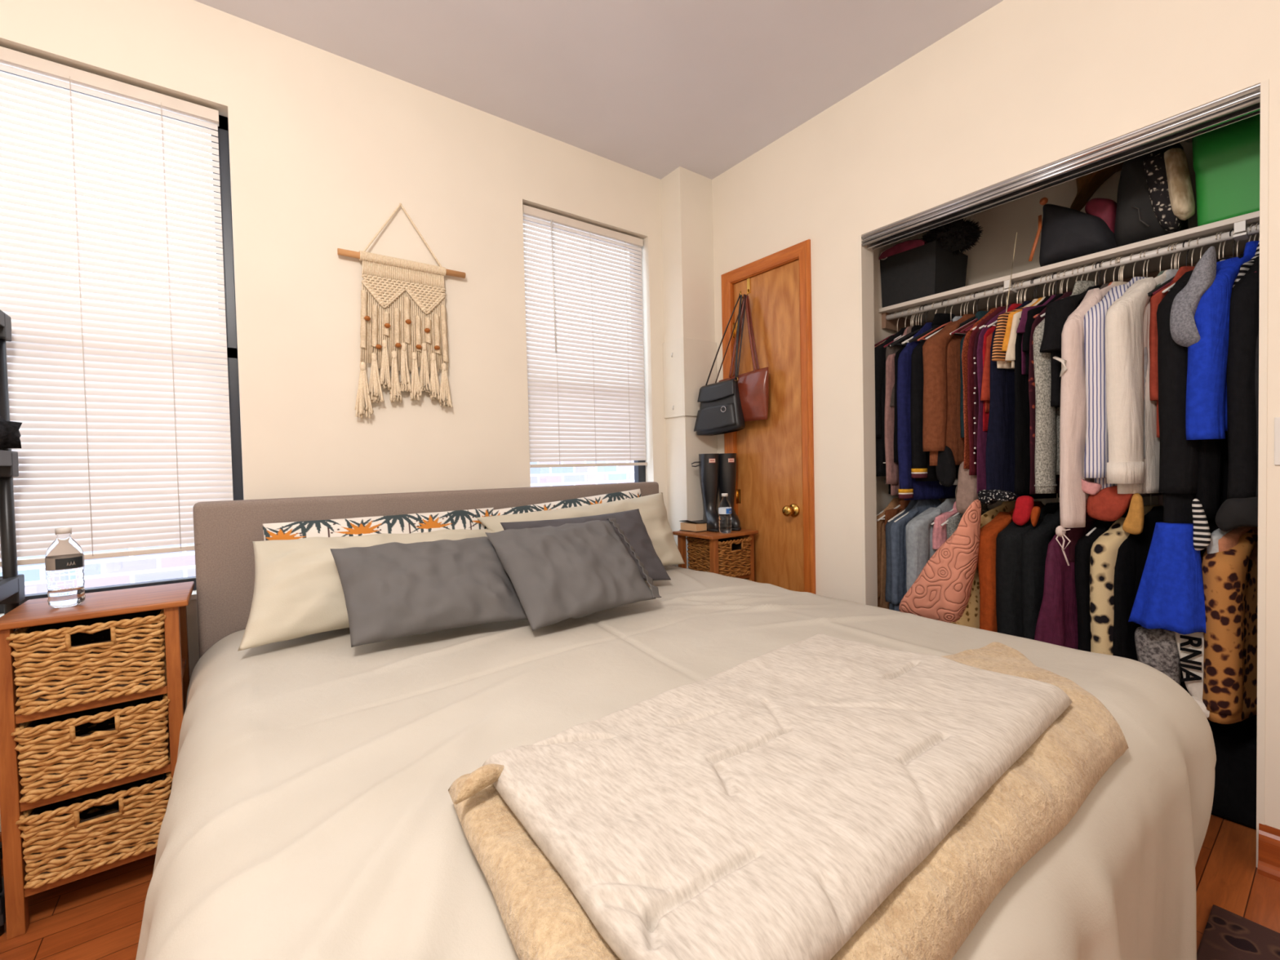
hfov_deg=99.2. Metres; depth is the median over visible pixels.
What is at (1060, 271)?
clothes hanger
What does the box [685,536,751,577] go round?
wicker basket
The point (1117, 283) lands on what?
blouse
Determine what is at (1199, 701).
sneaker
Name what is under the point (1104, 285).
cardigan
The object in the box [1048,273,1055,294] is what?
clothes hanger
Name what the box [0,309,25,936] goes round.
shelving rack
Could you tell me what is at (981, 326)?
clothes hanger
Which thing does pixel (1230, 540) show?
cardigan
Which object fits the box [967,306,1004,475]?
dress
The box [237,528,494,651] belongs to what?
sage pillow
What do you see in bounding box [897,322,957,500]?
jacket
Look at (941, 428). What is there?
coat
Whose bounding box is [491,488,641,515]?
floral pillow
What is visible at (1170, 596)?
skirt
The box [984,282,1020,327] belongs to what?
clothes hanger
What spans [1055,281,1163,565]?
blouse
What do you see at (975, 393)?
dress
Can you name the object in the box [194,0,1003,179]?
ceiling
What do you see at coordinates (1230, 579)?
coat
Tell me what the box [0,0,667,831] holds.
wall
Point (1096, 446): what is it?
shirt
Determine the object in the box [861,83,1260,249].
sliding door track
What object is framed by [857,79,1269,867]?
trim
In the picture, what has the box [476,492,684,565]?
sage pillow
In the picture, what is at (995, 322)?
clothes hanger
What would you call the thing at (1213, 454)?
coat
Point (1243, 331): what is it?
coat
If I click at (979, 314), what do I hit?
shirt
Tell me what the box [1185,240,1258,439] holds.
sweater
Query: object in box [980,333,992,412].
shirt
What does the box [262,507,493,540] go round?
floral pillow
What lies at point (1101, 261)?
clothes hanger
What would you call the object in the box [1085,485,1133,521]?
skirt
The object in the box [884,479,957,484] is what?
closet rod
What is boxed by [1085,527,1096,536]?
clothes hanger
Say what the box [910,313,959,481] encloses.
jacket
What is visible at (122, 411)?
window blind
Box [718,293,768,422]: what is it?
tote bag
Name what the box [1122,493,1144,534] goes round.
scarf
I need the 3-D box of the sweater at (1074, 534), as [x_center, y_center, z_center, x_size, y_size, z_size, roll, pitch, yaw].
[1.685,0.264,1.960,0.418,0.354,0.048,-2,1,-17]
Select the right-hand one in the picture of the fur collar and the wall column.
the fur collar
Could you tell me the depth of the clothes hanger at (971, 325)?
2.18 m
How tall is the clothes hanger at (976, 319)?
0.193 m
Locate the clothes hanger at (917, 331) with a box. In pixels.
[890,304,928,346]
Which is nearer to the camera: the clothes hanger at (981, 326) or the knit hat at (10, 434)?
the knit hat at (10, 434)
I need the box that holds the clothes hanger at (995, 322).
[986,280,1026,327]
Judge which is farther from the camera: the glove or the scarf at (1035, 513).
the glove
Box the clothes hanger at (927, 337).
[924,296,963,339]
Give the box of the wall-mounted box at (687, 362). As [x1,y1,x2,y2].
[662,337,716,417]
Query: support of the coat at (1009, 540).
hanging from the clothes hanger
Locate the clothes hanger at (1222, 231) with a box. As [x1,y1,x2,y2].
[1218,231,1226,257]
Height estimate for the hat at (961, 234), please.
0.150 m
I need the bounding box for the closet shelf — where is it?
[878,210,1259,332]
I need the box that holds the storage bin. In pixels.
[1191,114,1260,226]
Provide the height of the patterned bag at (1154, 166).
0.276 m
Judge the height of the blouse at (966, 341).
0.642 m
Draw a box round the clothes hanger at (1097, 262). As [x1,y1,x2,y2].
[1094,262,1101,285]
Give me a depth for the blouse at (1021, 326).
1.99 m
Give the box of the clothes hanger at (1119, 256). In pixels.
[1116,256,1123,281]
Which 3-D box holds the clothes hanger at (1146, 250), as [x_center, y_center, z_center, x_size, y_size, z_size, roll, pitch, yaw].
[1.726,-0.684,1.854,0.374,0.193,0.007,-2,2,-20]
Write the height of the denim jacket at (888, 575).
0.525 m
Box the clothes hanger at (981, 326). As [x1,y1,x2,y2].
[978,282,1018,328]
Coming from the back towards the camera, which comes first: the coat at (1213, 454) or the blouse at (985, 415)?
the blouse at (985, 415)
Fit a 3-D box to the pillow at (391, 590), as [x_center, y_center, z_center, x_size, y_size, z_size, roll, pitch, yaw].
[-0.640,0.319,1.681,0.526,0.256,0.319,-2,2,-37]
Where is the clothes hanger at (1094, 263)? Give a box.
[1092,262,1097,285]
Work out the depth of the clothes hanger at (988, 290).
2.22 m
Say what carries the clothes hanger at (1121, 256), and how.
hanging from the closet rod at (1224, 236)
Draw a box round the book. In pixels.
[679,520,707,532]
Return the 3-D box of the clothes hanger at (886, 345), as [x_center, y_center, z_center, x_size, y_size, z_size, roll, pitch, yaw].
[1.256,-0.689,2.479,0.374,0.193,0.007,-2,2,-19]
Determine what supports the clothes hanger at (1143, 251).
hanging from the closet rod at (1224, 236)
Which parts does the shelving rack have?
post, post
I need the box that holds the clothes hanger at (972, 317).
[954,292,979,336]
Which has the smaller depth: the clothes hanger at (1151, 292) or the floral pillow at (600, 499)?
the clothes hanger at (1151, 292)
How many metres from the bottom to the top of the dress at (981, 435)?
0.740 m
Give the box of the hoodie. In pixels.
[1169,246,1216,346]
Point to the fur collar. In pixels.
(1233, 513)
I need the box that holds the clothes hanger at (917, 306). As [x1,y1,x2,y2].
[884,306,920,347]
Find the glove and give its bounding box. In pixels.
[935,445,955,487]
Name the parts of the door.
knob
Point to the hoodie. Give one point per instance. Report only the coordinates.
(1184, 331)
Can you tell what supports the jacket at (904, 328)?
hanging from the clothes hanger at (912, 308)
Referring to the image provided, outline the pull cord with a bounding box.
[1005,232,1017,312]
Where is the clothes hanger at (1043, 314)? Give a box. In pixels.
[1040,266,1084,317]
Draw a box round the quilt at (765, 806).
[482,633,1072,959]
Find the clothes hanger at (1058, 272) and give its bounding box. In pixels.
[1056,271,1062,293]
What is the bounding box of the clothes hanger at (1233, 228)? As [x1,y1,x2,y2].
[1229,228,1235,257]
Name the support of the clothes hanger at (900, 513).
hanging from the closet rod at (956, 480)
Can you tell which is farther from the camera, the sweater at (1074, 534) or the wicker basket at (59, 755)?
the sweater at (1074, 534)
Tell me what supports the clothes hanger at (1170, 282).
hanging from the closet rod at (1224, 236)
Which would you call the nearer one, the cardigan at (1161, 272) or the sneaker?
the sneaker
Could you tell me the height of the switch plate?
0.125 m
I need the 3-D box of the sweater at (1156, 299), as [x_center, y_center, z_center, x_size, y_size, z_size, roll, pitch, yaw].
[1.797,-0.414,1.773,0.399,0.548,0.048,-2,1,-17]
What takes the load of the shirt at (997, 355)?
attached to the dress at (1000, 442)
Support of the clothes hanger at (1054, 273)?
hanging from the closet rod at (1224, 236)
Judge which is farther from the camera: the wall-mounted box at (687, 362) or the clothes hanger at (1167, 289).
the wall-mounted box at (687, 362)
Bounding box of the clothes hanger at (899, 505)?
[876,504,900,521]
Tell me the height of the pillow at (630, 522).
0.280 m
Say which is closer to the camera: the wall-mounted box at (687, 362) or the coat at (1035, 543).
the coat at (1035, 543)
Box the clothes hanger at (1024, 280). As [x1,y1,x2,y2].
[1021,280,1028,301]
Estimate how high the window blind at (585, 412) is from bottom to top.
1.236 m
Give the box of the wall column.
[660,166,718,568]
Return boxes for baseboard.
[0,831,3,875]
[1257,822,1279,881]
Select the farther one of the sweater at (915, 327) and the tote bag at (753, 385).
the tote bag at (753, 385)
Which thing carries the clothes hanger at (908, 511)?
hanging from the closet rod at (956, 480)
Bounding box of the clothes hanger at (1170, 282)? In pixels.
[1151,239,1195,295]
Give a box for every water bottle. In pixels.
[44,527,85,608]
[718,493,731,533]
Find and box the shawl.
[955,461,978,513]
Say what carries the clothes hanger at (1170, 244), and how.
hanging from the closet rod at (1224, 236)
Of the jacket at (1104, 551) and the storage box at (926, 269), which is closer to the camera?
the jacket at (1104, 551)
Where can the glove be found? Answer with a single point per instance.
(945, 468)
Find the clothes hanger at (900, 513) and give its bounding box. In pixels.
[887,509,905,522]
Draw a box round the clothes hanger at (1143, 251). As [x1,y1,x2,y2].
[1139,250,1146,276]
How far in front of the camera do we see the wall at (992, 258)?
2.49 m
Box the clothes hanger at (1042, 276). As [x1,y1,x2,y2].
[1040,275,1046,297]
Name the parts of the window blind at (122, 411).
ladder cord, rail, ladder cord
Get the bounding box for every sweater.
[874,328,903,475]
[893,324,923,462]
[932,501,958,549]
[952,315,962,321]
[1065,516,1097,561]
[1104,270,1167,493]
[1134,626,1181,684]
[1149,266,1194,437]
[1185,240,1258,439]
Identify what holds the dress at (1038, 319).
hanging from the clothes hanger
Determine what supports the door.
in the wall at (1022, 86)
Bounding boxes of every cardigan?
[884,326,908,495]
[884,326,912,406]
[1099,283,1109,289]
[1155,271,1164,288]
[1206,528,1231,553]
[1217,526,1257,572]
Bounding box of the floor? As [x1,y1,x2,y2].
[0,814,1279,959]
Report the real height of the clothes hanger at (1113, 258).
0.193 m
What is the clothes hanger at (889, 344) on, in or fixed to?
hanging from the closet rod at (1224, 236)
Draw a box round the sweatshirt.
[1173,631,1204,699]
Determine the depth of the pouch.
1.97 m
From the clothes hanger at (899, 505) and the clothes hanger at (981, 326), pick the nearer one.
the clothes hanger at (981, 326)
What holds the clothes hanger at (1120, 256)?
hanging from the closet rod at (1224, 236)
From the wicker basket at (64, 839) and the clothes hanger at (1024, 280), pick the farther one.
the clothes hanger at (1024, 280)
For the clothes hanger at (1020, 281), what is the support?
hanging from the closet rod at (1224, 236)
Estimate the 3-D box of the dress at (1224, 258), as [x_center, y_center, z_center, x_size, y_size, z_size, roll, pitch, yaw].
[1.852,-0.411,1.702,0.477,0.553,0.038,-2,2,-18]
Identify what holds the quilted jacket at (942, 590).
hanging from the clothes hanger
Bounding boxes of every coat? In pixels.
[876,497,899,608]
[922,314,975,466]
[977,501,1044,632]
[995,502,1059,637]
[1021,508,1086,639]
[1074,506,1129,652]
[1156,258,1220,523]
[1195,253,1244,533]
[1201,528,1257,724]
[1226,256,1259,498]
[1254,332,1258,497]
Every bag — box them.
[693,293,746,435]
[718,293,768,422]
[1070,161,1124,211]
[1114,142,1188,246]
[1143,150,1182,231]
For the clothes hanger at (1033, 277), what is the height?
0.195 m
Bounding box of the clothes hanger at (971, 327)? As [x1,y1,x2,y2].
[964,285,1004,331]
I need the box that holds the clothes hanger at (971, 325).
[960,287,998,333]
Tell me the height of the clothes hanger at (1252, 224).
0.193 m
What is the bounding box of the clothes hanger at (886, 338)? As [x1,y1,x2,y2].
[874,311,899,346]
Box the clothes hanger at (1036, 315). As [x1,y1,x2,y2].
[1033,270,1068,318]
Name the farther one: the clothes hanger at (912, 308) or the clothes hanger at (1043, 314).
the clothes hanger at (912, 308)
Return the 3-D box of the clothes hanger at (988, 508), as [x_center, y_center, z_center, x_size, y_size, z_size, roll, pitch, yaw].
[1.419,0.089,2.305,0.374,0.193,0.007,-2,2,-18]
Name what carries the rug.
on the floor
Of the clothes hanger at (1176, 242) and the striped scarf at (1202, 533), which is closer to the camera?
the striped scarf at (1202, 533)
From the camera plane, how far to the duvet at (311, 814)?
0.98 m
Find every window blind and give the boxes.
[0,46,233,567]
[522,204,647,467]
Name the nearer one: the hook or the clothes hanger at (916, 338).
the clothes hanger at (916, 338)
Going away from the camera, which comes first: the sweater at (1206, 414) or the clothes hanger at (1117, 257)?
the sweater at (1206, 414)
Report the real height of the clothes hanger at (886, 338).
0.193 m
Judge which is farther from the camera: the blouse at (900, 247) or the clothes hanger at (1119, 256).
the blouse at (900, 247)
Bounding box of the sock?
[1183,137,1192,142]
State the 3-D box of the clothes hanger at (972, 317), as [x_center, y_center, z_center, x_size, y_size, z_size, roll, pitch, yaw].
[1.408,-0.687,2.276,0.385,0.195,0.010,-2,2,-22]
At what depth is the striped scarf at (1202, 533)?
1.57 m
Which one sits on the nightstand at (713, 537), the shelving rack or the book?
the book
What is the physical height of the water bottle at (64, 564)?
0.214 m
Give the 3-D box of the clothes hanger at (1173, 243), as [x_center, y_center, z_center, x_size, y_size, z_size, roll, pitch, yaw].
[1.766,-0.684,1.800,0.374,0.193,0.008,-2,1,-17]
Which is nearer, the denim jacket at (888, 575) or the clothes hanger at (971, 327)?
the clothes hanger at (971, 327)
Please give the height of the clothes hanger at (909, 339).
0.193 m
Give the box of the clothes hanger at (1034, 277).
[995,277,1039,325]
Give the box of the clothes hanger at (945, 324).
[917,298,953,341]
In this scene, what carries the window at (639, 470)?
in the wall at (325, 146)
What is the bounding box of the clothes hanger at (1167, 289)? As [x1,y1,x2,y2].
[1161,236,1204,293]
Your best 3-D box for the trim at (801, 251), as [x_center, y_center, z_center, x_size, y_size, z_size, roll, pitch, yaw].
[0.679,-0.041,2.816,0.110,2.169,0.564,-2,2,-37]
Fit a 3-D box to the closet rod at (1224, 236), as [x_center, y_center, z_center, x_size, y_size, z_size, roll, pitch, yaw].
[1.650,-0.764,1.951,0.025,0.025,1.624,-2,2,-37]
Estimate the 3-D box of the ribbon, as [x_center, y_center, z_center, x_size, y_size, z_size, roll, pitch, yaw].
[1.405,-0.380,1.822,0.020,0.074,0.045,-1,1,0]
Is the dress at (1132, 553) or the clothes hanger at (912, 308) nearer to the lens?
the dress at (1132, 553)
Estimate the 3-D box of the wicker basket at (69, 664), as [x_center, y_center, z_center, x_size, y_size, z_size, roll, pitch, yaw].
[-1.512,0.476,1.534,0.298,0.207,0.311,-2,2,-37]
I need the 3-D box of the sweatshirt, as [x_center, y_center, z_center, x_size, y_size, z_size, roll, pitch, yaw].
[1.652,0.540,1.626,0.050,0.243,0.087,-2,2,-37]
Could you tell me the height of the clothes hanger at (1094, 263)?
0.193 m
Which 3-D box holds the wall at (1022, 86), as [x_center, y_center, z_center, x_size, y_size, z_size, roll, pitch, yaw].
[1.470,-0.307,1.765,0.090,2.718,3.657,-2,2,-37]
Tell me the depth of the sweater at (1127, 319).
1.71 m
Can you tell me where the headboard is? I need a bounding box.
[192,481,658,658]
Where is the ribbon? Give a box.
[1053,356,1066,377]
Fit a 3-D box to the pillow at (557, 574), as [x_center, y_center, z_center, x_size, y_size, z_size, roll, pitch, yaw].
[-0.207,0.295,1.877,0.536,0.273,0.364,-2,2,-37]
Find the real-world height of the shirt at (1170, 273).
0.637 m
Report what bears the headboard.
on the floor
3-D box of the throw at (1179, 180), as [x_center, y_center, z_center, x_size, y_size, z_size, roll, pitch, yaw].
[1.772,-0.973,1.793,0.115,0.248,0.078,-2,2,-37]
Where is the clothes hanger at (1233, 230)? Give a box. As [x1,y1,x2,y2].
[1232,230,1239,257]
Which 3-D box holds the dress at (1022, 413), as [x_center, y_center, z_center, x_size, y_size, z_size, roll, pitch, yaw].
[1.579,-0.322,2.071,0.430,0.737,0.051,-2,2,-19]
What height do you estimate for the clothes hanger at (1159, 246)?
0.193 m
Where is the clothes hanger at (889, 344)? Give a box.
[887,305,924,346]
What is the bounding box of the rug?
[1196,904,1279,959]
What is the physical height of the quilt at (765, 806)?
0.056 m
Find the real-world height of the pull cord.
0.477 m
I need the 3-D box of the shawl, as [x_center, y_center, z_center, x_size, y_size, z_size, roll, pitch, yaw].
[1.318,0.026,2.192,0.052,0.223,0.086,-2,2,-37]
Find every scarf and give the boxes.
[977,489,1016,504]
[1030,506,1040,526]
[1081,479,1102,494]
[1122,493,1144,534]
[1191,498,1210,551]
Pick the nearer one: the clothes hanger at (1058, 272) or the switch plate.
the switch plate
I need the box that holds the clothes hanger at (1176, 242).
[1174,242,1181,269]
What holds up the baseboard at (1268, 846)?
attached to the wall at (1022, 86)
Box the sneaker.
[1191,696,1209,718]
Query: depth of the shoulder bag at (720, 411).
2.82 m
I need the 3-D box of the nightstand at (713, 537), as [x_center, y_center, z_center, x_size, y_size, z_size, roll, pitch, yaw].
[0.402,0.657,2.852,0.333,0.785,0.297,-2,2,-37]
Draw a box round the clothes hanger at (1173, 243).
[1170,243,1177,269]
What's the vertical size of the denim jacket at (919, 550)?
0.505 m
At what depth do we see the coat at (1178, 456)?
1.64 m
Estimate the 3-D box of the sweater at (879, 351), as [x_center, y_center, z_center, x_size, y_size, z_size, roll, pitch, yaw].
[1.250,-0.358,2.505,0.479,0.671,0.052,-2,1,-16]
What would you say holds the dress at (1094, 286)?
hanging from the clothes hanger at (1101, 261)
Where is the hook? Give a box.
[739,277,751,298]
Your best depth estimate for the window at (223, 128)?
1.93 m
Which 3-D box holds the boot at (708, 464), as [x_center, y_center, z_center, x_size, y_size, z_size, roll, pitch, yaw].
[0.373,0.062,2.877,0.144,0.402,0.182,-3,2,-45]
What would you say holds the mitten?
hanging from the dress at (1038, 319)
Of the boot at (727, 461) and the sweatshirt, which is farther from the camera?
the boot at (727, 461)
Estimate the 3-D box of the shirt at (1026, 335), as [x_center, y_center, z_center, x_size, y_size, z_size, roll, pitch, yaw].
[1.596,-0.540,2.034,0.464,0.300,0.041,-2,2,-18]
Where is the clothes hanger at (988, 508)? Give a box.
[941,506,990,525]
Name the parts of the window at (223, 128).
sill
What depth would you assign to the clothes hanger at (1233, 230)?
1.69 m
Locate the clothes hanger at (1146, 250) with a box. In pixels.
[1143,249,1150,277]
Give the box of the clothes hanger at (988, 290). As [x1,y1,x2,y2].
[949,289,990,335]
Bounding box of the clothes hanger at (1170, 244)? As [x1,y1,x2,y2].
[1167,244,1174,269]
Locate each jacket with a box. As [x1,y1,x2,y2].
[882,327,906,493]
[884,498,910,530]
[884,499,918,610]
[889,498,942,611]
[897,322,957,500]
[898,499,981,622]
[906,497,955,591]
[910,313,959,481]
[946,503,988,539]
[1089,505,1161,655]
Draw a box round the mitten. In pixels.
[1012,495,1033,525]
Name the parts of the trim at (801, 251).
head casing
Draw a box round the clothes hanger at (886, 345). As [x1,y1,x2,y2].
[883,306,918,347]
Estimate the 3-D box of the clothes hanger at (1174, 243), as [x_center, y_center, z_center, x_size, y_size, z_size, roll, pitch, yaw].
[1.768,-0.684,1.797,0.374,0.193,0.007,-2,1,-17]
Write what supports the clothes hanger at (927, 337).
hanging from the closet rod at (1224, 236)
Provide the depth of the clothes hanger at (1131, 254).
1.88 m
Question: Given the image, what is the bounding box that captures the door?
[733,259,804,591]
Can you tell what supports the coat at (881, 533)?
hanging from the clothes hanger
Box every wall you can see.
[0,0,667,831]
[0,460,634,594]
[711,0,1279,829]
[873,141,1197,514]
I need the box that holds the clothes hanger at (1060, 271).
[1057,271,1065,293]
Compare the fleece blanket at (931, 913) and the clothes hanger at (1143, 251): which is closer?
the fleece blanket at (931, 913)
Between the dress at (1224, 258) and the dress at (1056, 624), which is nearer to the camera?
the dress at (1224, 258)
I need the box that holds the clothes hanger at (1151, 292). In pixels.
[1147,240,1189,296]
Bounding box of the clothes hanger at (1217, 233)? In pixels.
[1215,232,1222,259]
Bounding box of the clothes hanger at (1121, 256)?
[1119,256,1125,281]
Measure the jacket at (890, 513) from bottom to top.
0.469 m
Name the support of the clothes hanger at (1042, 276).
hanging from the closet rod at (1224, 236)
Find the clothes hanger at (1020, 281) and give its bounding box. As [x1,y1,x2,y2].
[986,280,1024,327]
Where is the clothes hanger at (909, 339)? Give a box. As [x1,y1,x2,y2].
[902,303,936,343]
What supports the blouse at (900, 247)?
on the storage box at (926, 269)
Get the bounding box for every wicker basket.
[5,608,166,715]
[10,693,170,803]
[15,771,173,888]
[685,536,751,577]
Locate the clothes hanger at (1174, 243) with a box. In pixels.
[1172,243,1179,269]
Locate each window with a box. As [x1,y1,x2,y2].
[0,70,243,617]
[524,219,645,482]
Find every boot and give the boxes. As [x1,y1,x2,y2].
[691,453,719,532]
[718,453,741,530]
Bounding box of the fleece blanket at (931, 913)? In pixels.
[448,641,1128,959]
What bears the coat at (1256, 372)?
hanging from the clothes hanger
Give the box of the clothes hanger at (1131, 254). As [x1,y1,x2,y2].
[1129,253,1136,277]
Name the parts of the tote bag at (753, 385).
handle, handle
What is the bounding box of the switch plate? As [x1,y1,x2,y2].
[1274,417,1279,465]
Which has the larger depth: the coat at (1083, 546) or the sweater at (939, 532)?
the sweater at (939, 532)
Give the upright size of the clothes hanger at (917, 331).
0.195 m
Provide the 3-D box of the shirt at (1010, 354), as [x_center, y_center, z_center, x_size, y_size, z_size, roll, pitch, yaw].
[1.569,-0.555,2.070,0.484,0.271,0.035,-2,2,-18]
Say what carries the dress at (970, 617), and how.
hanging from the clothes hanger
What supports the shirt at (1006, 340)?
hanging from the clothes hanger
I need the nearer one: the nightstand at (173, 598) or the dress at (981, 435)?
the nightstand at (173, 598)
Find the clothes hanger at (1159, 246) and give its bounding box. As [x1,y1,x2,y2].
[1156,246,1163,272]
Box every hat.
[0,415,22,450]
[920,217,983,256]
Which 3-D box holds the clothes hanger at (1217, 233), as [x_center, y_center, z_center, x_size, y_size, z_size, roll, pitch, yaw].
[1.827,-0.683,1.719,0.374,0.193,0.007,-2,2,-20]
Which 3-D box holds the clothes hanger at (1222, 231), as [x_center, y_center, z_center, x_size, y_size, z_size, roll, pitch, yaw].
[1.832,-0.683,1.712,0.374,0.193,0.008,-2,2,-18]
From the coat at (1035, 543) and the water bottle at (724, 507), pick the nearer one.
the coat at (1035, 543)
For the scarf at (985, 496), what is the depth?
2.03 m
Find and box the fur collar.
[1215,497,1257,531]
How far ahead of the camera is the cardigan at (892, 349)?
2.42 m
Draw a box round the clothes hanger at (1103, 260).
[1100,260,1107,284]
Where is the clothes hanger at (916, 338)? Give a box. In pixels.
[908,299,947,342]
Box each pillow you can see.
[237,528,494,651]
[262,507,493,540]
[329,536,528,647]
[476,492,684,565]
[484,518,661,631]
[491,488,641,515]
[500,508,671,581]
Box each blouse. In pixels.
[879,239,926,259]
[961,307,997,469]
[982,303,1022,431]
[1016,294,1055,374]
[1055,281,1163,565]
[1111,281,1127,285]
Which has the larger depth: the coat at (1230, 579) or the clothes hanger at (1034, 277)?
the clothes hanger at (1034, 277)
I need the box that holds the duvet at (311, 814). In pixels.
[135,564,1216,959]
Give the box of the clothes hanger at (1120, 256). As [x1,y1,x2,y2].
[1117,256,1124,281]
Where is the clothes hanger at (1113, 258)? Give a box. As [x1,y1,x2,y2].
[1109,257,1116,281]
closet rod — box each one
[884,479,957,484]
[885,224,1259,320]
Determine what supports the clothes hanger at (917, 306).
hanging from the closet rod at (1224, 236)
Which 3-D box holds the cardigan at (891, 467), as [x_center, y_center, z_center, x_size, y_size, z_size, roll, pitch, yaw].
[1.265,-0.315,2.487,0.379,0.757,0.045,-2,2,-19]
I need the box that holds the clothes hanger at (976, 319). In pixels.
[951,289,987,334]
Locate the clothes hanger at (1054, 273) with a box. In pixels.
[1019,272,1058,320]
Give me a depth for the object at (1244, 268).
1.56 m
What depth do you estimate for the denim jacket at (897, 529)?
2.40 m
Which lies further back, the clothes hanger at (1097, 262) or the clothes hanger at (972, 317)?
the clothes hanger at (972, 317)
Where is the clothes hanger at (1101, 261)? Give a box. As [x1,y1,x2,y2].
[1098,261,1106,284]
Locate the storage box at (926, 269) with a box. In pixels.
[879,240,968,307]
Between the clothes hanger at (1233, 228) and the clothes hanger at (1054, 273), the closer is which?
the clothes hanger at (1233, 228)
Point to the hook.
(748, 278)
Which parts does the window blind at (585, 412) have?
ladder cord, rail, ladder cord, ladder cord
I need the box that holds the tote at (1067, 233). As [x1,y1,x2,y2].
[1028,197,1118,266]
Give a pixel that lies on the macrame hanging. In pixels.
(366, 395)
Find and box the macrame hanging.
[337,203,466,418]
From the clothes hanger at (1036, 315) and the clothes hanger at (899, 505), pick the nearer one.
the clothes hanger at (1036, 315)
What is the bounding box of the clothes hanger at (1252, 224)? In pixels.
[1248,223,1257,240]
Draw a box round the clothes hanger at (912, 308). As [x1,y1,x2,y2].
[893,307,915,340]
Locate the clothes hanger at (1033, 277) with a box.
[1030,277,1037,299]
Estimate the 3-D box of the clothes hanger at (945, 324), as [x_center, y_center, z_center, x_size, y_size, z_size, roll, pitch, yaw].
[1.346,-0.688,2.359,0.374,0.193,0.008,-2,2,-19]
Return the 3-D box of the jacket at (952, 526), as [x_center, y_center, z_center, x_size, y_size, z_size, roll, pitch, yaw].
[1.424,0.293,2.308,0.319,0.416,0.055,-2,2,-18]
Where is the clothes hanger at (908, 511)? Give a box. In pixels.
[893,511,909,522]
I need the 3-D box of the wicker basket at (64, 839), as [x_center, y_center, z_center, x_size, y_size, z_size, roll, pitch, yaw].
[-1.502,0.923,1.545,0.298,0.188,0.311,-2,2,-37]
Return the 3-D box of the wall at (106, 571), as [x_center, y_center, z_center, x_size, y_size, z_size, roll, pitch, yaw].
[-1.178,1.149,4.128,9.000,3.900,0.200,-2,2,-37]
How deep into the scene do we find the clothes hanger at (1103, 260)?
1.94 m
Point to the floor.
(99, 916)
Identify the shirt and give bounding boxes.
[960,311,989,437]
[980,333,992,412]
[991,298,1038,368]
[1001,297,1042,362]
[1004,297,1044,368]
[1022,293,1063,374]
[1083,276,1146,490]
[1143,269,1178,458]
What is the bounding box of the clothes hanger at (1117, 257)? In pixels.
[1115,257,1121,281]
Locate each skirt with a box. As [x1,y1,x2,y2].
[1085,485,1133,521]
[1128,521,1205,634]
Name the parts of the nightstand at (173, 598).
leg, shelf rail, shelf rail, shelf rail, leg, leg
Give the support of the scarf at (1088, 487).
hanging from the shirt at (1096, 446)
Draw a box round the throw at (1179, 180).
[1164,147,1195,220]
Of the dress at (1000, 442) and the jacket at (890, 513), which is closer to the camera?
the dress at (1000, 442)
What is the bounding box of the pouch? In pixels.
[1084,198,1116,233]
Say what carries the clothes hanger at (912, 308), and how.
hanging from the closet rod at (1224, 236)
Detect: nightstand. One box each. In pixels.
[0,581,194,939]
[672,528,758,581]
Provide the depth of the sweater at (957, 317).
2.30 m
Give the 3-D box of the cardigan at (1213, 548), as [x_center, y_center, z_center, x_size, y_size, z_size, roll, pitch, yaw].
[1.905,0.256,1.667,0.518,0.333,0.048,-2,2,-17]
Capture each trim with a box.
[720,239,815,594]
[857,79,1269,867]
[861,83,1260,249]
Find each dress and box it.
[951,501,1015,628]
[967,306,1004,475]
[973,304,1009,463]
[977,303,1012,493]
[985,300,1059,501]
[1014,296,1050,494]
[1028,291,1072,494]
[1034,511,1089,649]
[1078,285,1101,305]
[1112,506,1205,696]
[1219,257,1233,261]

